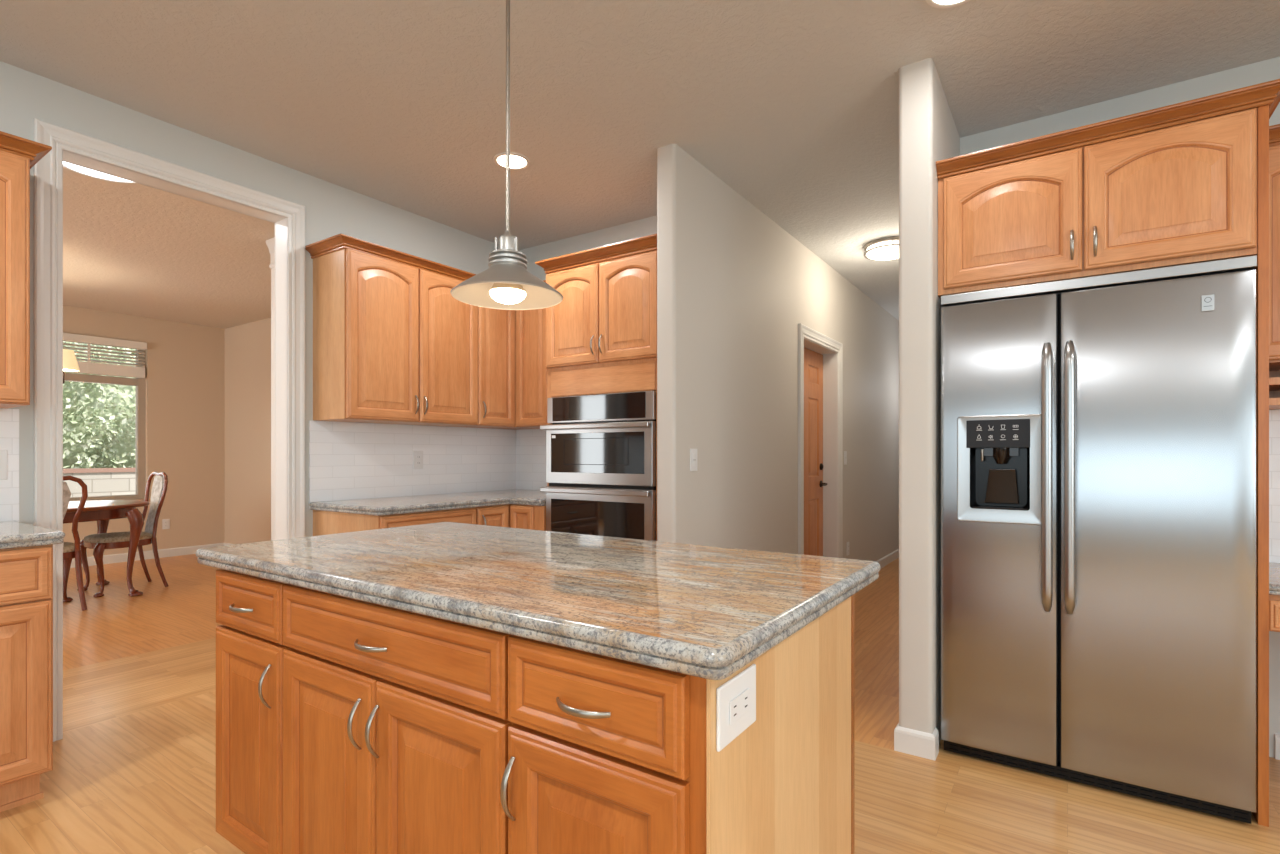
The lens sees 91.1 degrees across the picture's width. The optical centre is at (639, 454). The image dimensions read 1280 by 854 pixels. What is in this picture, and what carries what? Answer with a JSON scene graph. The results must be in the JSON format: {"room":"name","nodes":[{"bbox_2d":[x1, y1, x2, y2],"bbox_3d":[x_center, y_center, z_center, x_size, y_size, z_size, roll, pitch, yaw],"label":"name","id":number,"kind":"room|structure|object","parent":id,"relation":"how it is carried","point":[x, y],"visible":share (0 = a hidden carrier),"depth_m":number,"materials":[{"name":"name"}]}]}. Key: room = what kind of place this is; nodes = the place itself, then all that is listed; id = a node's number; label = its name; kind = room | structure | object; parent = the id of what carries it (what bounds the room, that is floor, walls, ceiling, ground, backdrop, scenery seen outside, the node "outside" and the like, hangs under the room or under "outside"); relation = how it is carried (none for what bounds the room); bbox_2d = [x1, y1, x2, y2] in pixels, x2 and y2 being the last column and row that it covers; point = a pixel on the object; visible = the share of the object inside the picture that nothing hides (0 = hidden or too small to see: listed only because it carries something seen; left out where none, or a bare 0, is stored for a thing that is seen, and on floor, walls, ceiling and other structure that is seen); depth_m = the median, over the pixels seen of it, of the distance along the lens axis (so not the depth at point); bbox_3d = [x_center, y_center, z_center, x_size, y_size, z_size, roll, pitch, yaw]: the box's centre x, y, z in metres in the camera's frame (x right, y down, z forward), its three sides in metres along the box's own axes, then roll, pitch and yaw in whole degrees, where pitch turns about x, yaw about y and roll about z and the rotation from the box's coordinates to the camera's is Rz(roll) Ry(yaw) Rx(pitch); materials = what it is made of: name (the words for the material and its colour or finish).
{"room":"kitchen","nodes":[
{"label":"kitchen","id":0,"kind":"room"},
{"bbox_2d":[63,305,224,556],"bbox_3d":[-7.090,-0.180,4.815,0.140,2.700,6.980,0,0,34],"label":"wall","id":1,"kind":"structure","parent":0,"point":[185,363],"depth_m":7.28,"materials":[{"name":"beige paint"}]},
{"bbox_2d":[64,349,145,500],"bbox_3d":[-6.155,-0.369,6.157,0.175,1.761,2.158,0,0,34],"label":"window","id":2,"kind":"structure","parent":1,"relation":"attached to","point":[140,383],"depth_m":6.99,"materials":[{"name":"beige wood"}]},
{"bbox_2d":[63,333,146,377],"bbox_3d":[-6.111,-1.047,6.126,0.078,0.394,2.128,0,0,34],"label":"window blind","id":3,"kind":"object","parent":1,"relation":"attached to","point":[89,367],"visible":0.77,"depth_m":6.71,"materials":[{"name":"white wood"}]},
{"bbox_2d":[70,543,223,567],"bbox_3d":[-7.027,1.123,4.772,0.012,0.095,6.980,0,0,34],"label":"baseboard","id":4,"kind":"structure","parent":1,"relation":"attached to","point":[113,558],"depth_m":7.04,"materials":[{"name":"white wood"}]},
{"bbox_2d":[162,519,169,528],"bbox_3d":[-5.402,0.793,7.160,0.009,0.116,0.072,0,0,34],"label":"wall outlet","id":5,"kind":"object","parent":1,"relation":"attached to","point":[165,522],"visible":1,"depth_m":7.16,"materials":[{"name":"white plastic"}]},
{"bbox_2d":[225,318,270,543],"bbox_3d":[-3.027,-0.180,6.331,5.150,2.700,0.100,0,0,34],"label":"wall","id":6,"kind":"structure","parent":0,"point":[247,346],"depth_m":7.33,"materials":[{"name":"beige paint"}]},
{"bbox_2d":[0,61,512,536],"bbox_3d":[-2.894,-0.180,1.898,0.060,2.700,6.880,0,0,34],"label":"wall","id":7,"kind":"structure","parent":0,"point":[331,209],"depth_m":3.14,"materials":[{"name":"grey paint"}]},
{"bbox_2d":[0,408,18,521],"bbox_3d":[-2.812,0.060,1.957,0.008,0.479,1.270,0,0,34],"label":"backsplash","id":8,"kind":"structure","parent":7,"relation":"attached to","point":[9,418],"depth_m":2.46,"materials":[{"name":"white tile"}]},
{"bbox_2d":[0,450,6,479],"bbox_3d":[-2.486,0.040,2.419,0.009,0.116,0.072,0,0,34],"label":"wall outlet","id":9,"kind":"object","parent":8,"relation":"attached to","point":[3,453],"visible":1,"depth_m":2.44,"materials":[{"name":"white plastic"}]},
{"bbox_2d":[0,131,51,407],"bbox_3d":[-2.438,-0.652,2.189,0.364,0.945,0.501,0,0,34],"label":"upper cabinet","id":10,"kind":"object","parent":7,"relation":"attached to","point":[18,155],"visible":1,"depth_m":2.23,"materials":[{"name":"brown wood"}]},
{"bbox_2d":[33,118,304,741],"bbox_3d":[-2.121,-0.087,2.958,0.024,2.514,1.077,0,0,34],"label":"trim","id":11,"kind":"structure","parent":7,"relation":"attached to","point":[48,171],"depth_m":2.58,"materials":[{"name":"white wood"}]},
{"bbox_2d":[63,150,286,539],"bbox_3d":[-2.180,-0.051,2.999,0.130,2.443,0.933,0,0,34],"label":"trim","id":12,"kind":"structure","parent":7,"relation":"attached to","point":[281,222],"depth_m":3.35,"materials":[{"name":"white wood"}]},
{"bbox_2d":[305,233,477,425],"bbox_3d":[-1.413,-0.658,3.694,0.364,0.943,0.935,0,0,34],"label":"upper cabinet","id":13,"kind":"object","parent":7,"relation":"attached to","point":[392,343],"visible":0.94,"depth_m":3.47,"materials":[{"name":"brown wood"}]},
{"bbox_2d":[309,420,515,508],"bbox_3d":[-1.368,0.057,4.077,0.008,0.486,1.560,0,0,34],"label":"backsplash","id":14,"kind":"structure","parent":7,"relation":"attached to","point":[348,460],"depth_m":3.91,"materials":[{"name":"white tile"}]},
{"bbox_2d":[413,451,422,468],"bbox_3d":[-1.411,0.035,3.998,0.009,0.116,0.072,0,0,34],"label":"wall outlet","id":15,"kind":"object","parent":14,"relation":"attached to","point":[417,455],"visible":1,"depth_m":3.99,"materials":[{"name":"white plastic"}]},
{"bbox_2d":[416,455,420,464],"bbox_3d":[-1.409,0.035,3.996,0.002,0.067,0.034,0,0,34],"label":"socket","id":16,"kind":"object","parent":15,"relation":"attached to","point":[418,457],"depth_m":3.99,"materials":[{"name":"grey plastic"}]},
{"bbox_2d":[446,280,546,429],"bbox_3d":[-0.855,-0.658,4.274,0.634,0.943,0.654,0,0,34],"label":"upper cabinet","id":17,"kind":"object","parent":7,"relation":"attached to","point":[512,370],"visible":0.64,"depth_m":4.16,"materials":[{"name":"brown wood"}]},
{"bbox_2d":[0,0,1279,328],"bbox_3d":[-0.378,-1.580,3.887,12.200,0.100,13.000,0,0,34],"label":"ceiling","id":18,"kind":"structure","parent":0,"point":[793,105],"depth_m":2.66,"materials":[{"name":"white"}]},
{"bbox_2d":[63,349,79,383],"bbox_3d":[-5.009,-0.990,4.800,1.106,1.079,1.096,0,0,34],"label":"chandelier","id":19,"kind":"object","parent":18,"relation":"hanging from","point":[70,364],"visible":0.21,"depth_m":5.13,"materials":[{"name":"beige glass"}]},
{"bbox_2d":[63,161,135,182],"bbox_3d":[-2.851,-1.525,3.329,0.410,0.010,0.410,0,0,34],"label":"ceiling light","id":20,"kind":"object","parent":18,"relation":"attached to","point":[85,171],"visible":0.3,"depth_m":3.41,"materials":[{"name":"white ceramic"}]},
{"bbox_2d":[451,0,562,309],"bbox_3d":[-0.346,-0.963,1.645,0.288,1.134,0.288,0,0,34],"label":"pendant light","id":21,"kind":"object","parent":18,"relation":"hanging from","point":[507,284],"visible":1,"depth_m":1.64,"materials":[{"name":"silver metal"}]},
{"bbox_2d":[495,231,517,250],"bbox_3d":[-0.342,-0.554,1.642,0.058,0.060,0.060,0,0,34],"label":"socket","id":22,"kind":"object","parent":21,"relation":"attached to","point":[506,242],"depth_m":1.62,"materials":[{"name":"silver metal"}]},
{"bbox_2d":[493,152,530,169],"bbox_3d":[-0.667,-1.526,3.273,0.192,0.006,0.192,0,0,34],"label":"recessed light","id":23,"kind":"object","parent":18,"relation":"in","point":[517,161],"visible":0.91,"depth_m":3.27,"materials":[{"name":"white ceramic"}]},
{"bbox_2d":[864,237,898,260],"bbox_3d":[1.813,-1.489,4.573,0.348,0.082,0.348,0,0,34],"label":"flush ceiling light","id":24,"kind":"object","parent":18,"relation":"attached to","point":[887,248],"visible":0.71,"depth_m":4.50,"materials":[{"name":"white glass"}]},
{"bbox_2d":[926,0,970,8],"bbox_3d":[1.035,-1.526,2.054,0.192,0.006,0.192,0,0,34],"label":"recessed light","id":25,"kind":"object","parent":18,"relation":"in","point":[942,4],"visible":1,"depth_m":2.12,"materials":[{"name":"white metal"}]},
{"bbox_2d":[0,554,1279,853],"bbox_3d":[-0.365,1.230,3.817,12.300,0.120,13.100,0,0,34],"label":"floor","id":26,"kind":"structure","parent":0,"point":[134,770],"depth_m":2.30,"materials":[{"name":"brown wood"}]},
{"bbox_2d":[0,544,52,811],"bbox_3d":[-2.336,0.737,2.083,0.652,0.867,0.460,0,0,34],"label":"base cabinet","id":27,"kind":"object","parent":26,"relation":"on","point":[26,573],"visible":0.92,"depth_m":2.06,"materials":[{"name":"brown wood"}]},
{"bbox_2d":[0,521,64,548],"bbox_3d":[-2.552,0.281,1.777,0.620,0.042,1.265,0,0,34],"label":"countertop","id":28,"kind":"structure","parent":27,"relation":"on","point":[13,534],"depth_m":2.09,"materials":[{"name":"stone"}]},
{"bbox_2d":[63,476,87,610],"bbox_3d":[-4.486,0.666,4.699,0.536,1.021,0.488,0,0,34],"label":"dining chair","id":29,"kind":"object","parent":26,"relation":"on","point":[70,550],"visible":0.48,"depth_m":4.72,"materials":[{"name":"brown wood"}]},
{"bbox_2d":[63,500,149,595],"bbox_3d":[-5.016,0.791,4.698,1.070,0.762,2.170,0,0,34],"label":"dining table","id":30,"kind":"object","parent":26,"relation":"on","point":[101,511],"visible":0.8,"depth_m":5.18,"materials":[{"name":"brown wood"}]},
{"bbox_2d":[77,472,167,596],"bbox_3d":[-4.491,0.666,5.468,0.488,1.021,0.536,0,0,34],"label":"dining chair","id":31,"kind":"object","parent":26,"relation":"on","point":[100,542],"visible":0.83,"depth_m":5.49,"materials":[{"name":"brown wood"}]},
{"bbox_2d":[266,237,274,540],"bbox_3d":[-2.513,-0.179,4.518,0.230,2.699,0.230,0,0,34],"label":"column","id":32,"kind":"structure","parent":26,"relation":"on","point":[270,243],"depth_m":4.47,"materials":[{"name":"white paint"}]},
{"bbox_2d":[313,507,475,535],"bbox_3d":[-1.352,0.737,3.518,0.662,0.867,0.614,0,0,34],"label":"base cabinet","id":33,"kind":"object","parent":26,"relation":"on","point":[324,522],"visible":0.06,"depth_m":3.31,"materials":[{"name":"brown wood"}]},
{"bbox_2d":[475,504,545,530],"bbox_3d":[-0.823,0.737,4.090,0.894,0.867,0.923,0,0,34],"label":"base cabinet","id":34,"kind":"object","parent":26,"relation":"on","point":[531,517],"visible":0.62,"depth_m":3.72,"materials":[{"name":"brown wood"}]},
{"bbox_2d":[309,489,545,515],"bbox_3d":[-1.002,0.281,3.818,0.885,0.042,1.554,0,0,34],"label":"countertop","id":35,"kind":"structure","parent":34,"relation":"on","point":[436,502],"depth_m":3.53,"materials":[{"name":"stone"}]},
{"bbox_2d":[216,569,853,853],"bbox_3d":[-0.336,0.737,1.560,1.498,0.867,0.755,0,0,34],"label":"kitchen island","id":36,"kind":"object","parent":26,"relation":"on","point":[344,725],"visible":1,"depth_m":1.17,"materials":[{"name":"brown wood"}]},
{"bbox_2d":[196,522,880,679],"bbox_3d":[-0.322,0.281,1.634,1.628,0.042,0.862,0,0,34],"label":"island countertop","id":37,"kind":"structure","parent":36,"relation":"on","point":[702,611],"depth_m":1.28,"materials":[{"name":"stone"}]},
{"bbox_2d":[716,664,755,751],"bbox_3d":[0.146,0.373,0.933,0.009,0.090,0.128,0,0,34],"label":"wall outlet","id":38,"kind":"object","parent":36,"relation":"attached to","point":[735,698],"visible":1,"depth_m":0.92,"materials":[{"name":"white plastic"}]},
{"bbox_2d":[729,688,749,724],"bbox_3d":[0.148,0.373,0.931,0.002,0.034,0.067,0,0,34],"label":"socket","id":39,"kind":"object","parent":38,"relation":"attached to","point":[739,698],"depth_m":0.93,"materials":[{"name":"white plastic"}]},
{"bbox_2d":[535,233,656,540],"bbox_3d":[-0.065,0.020,3.720,0.870,2.300,0.681,0,0,34],"label":"tall cabinet","id":40,"kind":"object","parent":26,"relation":"on","point":[601,338],"visible":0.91,"depth_m":3.44,"materials":[{"name":"brown wood"}]},
{"bbox_2d":[540,391,655,540],"bbox_3d":[-0.094,0.268,3.676,0.749,1.197,0.628,0,0,34],"label":"double wall oven","id":41,"kind":"object","parent":40,"relation":"in","point":[601,448],"visible":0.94,"depth_m":3.42,"materials":[{"name":"silver metal"}]},
{"bbox_2d":[941,255,1256,823],"bbox_3d":[1.697,0.275,2.425,0.898,1.790,0.682,0,0,34],"label":"refrigerator","id":42,"kind":"object","parent":26,"relation":"on","point":[1098,433],"visible":1,"depth_m":2.16,"materials":[{"name":"silver metal"}]},
{"bbox_2d":[936,79,1279,826],"bbox_3d":[1.767,0.009,2.470,0.997,2.322,0.686,0,0,34],"label":"tall cabinet","id":43,"kind":"object","parent":26,"relation":"on","point":[1187,182],"visible":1,"depth_m":2.13,"materials":[{"name":"brown wood"}]},
{"bbox_2d":[1269,594,1279,631],"bbox_3d":[2.711,0.810,1.872,1.325,0.720,0.611,0,0,34],"label":"drawer unit","id":44,"kind":"object","parent":26,"relation":"on","point":[1274,600],"visible":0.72,"depth_m":2.01,"materials":[{"name":"brown wood"}]},
{"bbox_2d":[1269,562,1279,594],"bbox_3d":[2.735,0.432,1.863,1.375,0.034,0.579,0,0,34],"label":"countertop","id":45,"kind":"structure","parent":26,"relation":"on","point":[1274,568],"depth_m":2.10,"materials":[{"name":"stone"}]},
{"bbox_2d":[657,144,898,561],"bbox_3d":[2.054,-0.180,5.948,0.110,2.700,6.855,0,0,34],"label":"wall","id":46,"kind":"structure","parent":0,"point":[735,288],"depth_m":3.79,"materials":[{"name":"grey paint"}]},
{"bbox_2d":[690,449,696,470],"bbox_3d":[0.278,0.028,3.234,0.009,0.116,0.072,0,0,34],"label":"light switch","id":47,"kind":"object","parent":46,"relation":"attached to","point":[693,452],"visible":1,"depth_m":3.22,"materials":[{"name":"white plastic"}]},
{"bbox_2d":[804,347,826,555],"bbox_3d":[1.326,0.160,4.971,0.102,2.004,0.818,0,0,34],"label":"door","id":48,"kind":"structure","parent":46,"relation":"in","point":[813,361],"depth_m":5.13,"materials":[{"name":"brown wood"}]},
{"bbox_2d":[798,323,842,557],"bbox_3d":[1.424,0.117,4.904,0.024,2.107,1.004,0,0,34],"label":"trim","id":49,"kind":"structure","parent":46,"relation":"attached to","point":[805,332],"depth_m":4.78,"materials":[{"name":"white wood"}]},
{"bbox_2d":[804,338,836,557],"bbox_3d":[1.349,0.155,4.955,0.163,2.030,0.850,0,0,34],"label":"trim","id":50,"kind":"structure","parent":46,"relation":"attached to","point":[829,356],"depth_m":5.28,"materials":[{"name":"white wood"}]},
{"bbox_2d":[844,451,846,464],"bbox_3d":[1.781,0.030,5.441,0.009,0.116,0.072,0,0,34],"label":"light switch","id":51,"kind":"object","parent":46,"relation":"attached to","point":[845,452],"visible":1,"depth_m":5.43,"materials":[{"name":"white plastic"}]},
{"bbox_2d":[876,549,898,567],"bbox_3d":[2.865,1.123,7.032,0.012,0.095,4.110,0,0,34],"label":"baseboard","id":52,"kind":"structure","parent":46,"relation":"attached to","point":[894,555],"depth_m":6.72,"materials":[{"name":"white wood"}]},
{"bbox_2d":[518,57,1279,757],"bbox_3d":[1.976,-0.180,2.804,7.090,2.700,0.100,0,0,34],"label":"wall","id":53,"kind":"structure","parent":0,"point":[1266,70],"depth_m":2.72,"materials":[{"name":"grey paint"}]},
{"bbox_2d":[516,429,546,489],"bbox_3d":[-0.562,0.057,4.465,0.887,0.486,0.009,0,0,34],"label":"backsplash","id":54,"kind":"structure","parent":53,"relation":"attached to","point":[530,443],"depth_m":4.63,"materials":[{"name":"white tile"}]},
{"bbox_2d":[1269,124,1279,409],"bbox_3d":[2.667,-0.654,2.052,1.049,0.962,0.364,0,0,34],"label":"upper cabinet","id":55,"kind":"object","parent":53,"relation":"attached to","point":[1274,130],"visible":0.25,"depth_m":2.19,"materials":[{"name":"brown wood"}]},
{"bbox_2d":[1269,410,1279,562],"bbox_3d":[2.902,0.139,2.107,1.375,0.622,0.009,0,0,34],"label":"backsplash","id":56,"kind":"structure","parent":53,"relation":"attached to","point":[1274,415],"depth_m":2.42,"materials":[{"name":"white tile"}]},
{"bbox_2d":[1275,733,1279,759],"bbox_3d":[3.659,1.123,1.590,2.940,0.095,0.012,0,0,34],"label":"baseboard","id":57,"kind":"structure","parent":53,"relation":"attached to","point":[1277,736],"depth_m":2.41,"materials":[{"name":"white wood"}]},
{"bbox_2d":[899,58,959,742],"bbox_3d":[3.006,-0.180,5.290,0.125,2.700,6.870,0,0,34],"label":"wall pillar","id":58,"kind":"structure","parent":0,"point":[928,133],"depth_m":2.46,"materials":[{"name":"grey paint"}]},
{"bbox_2d":[894,723,938,760],"bbox_3d":[2.997,1.123,5.277,0.149,0.095,6.862,0,0,34],"label":"baseboard","id":59,"kind":"structure","parent":58,"relation":"attached to","point":[906,740],"depth_m":2.44,"materials":[{"name":"white wood"}]},
{"label":"outside","id":60,"kind":"structure","parent":0,"visible":0},
{"bbox_3d":[-12.101,1.260,9.449,13.360,0.120,26.000,0,0,34],"label":"ground","id":61,"kind":"structure","parent":60,"visible":0},
{"bbox_2d":[63,341,135,468],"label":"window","id":62,"kind":"structure","parent":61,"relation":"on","point":[99,420],"depth_m":10.11,"materials":[{"name":"green plant"}]},
{"bbox_2d":[63,468,135,496],"bbox_3d":[-8.677,0.705,8.933,0.360,0.990,13.000,0,0,34],"label":"wall","id":63,"kind":"structure","parent":61,"relation":"on","point":[99,481],"depth_m":9.49,"materials":[{"name":"concrete"}]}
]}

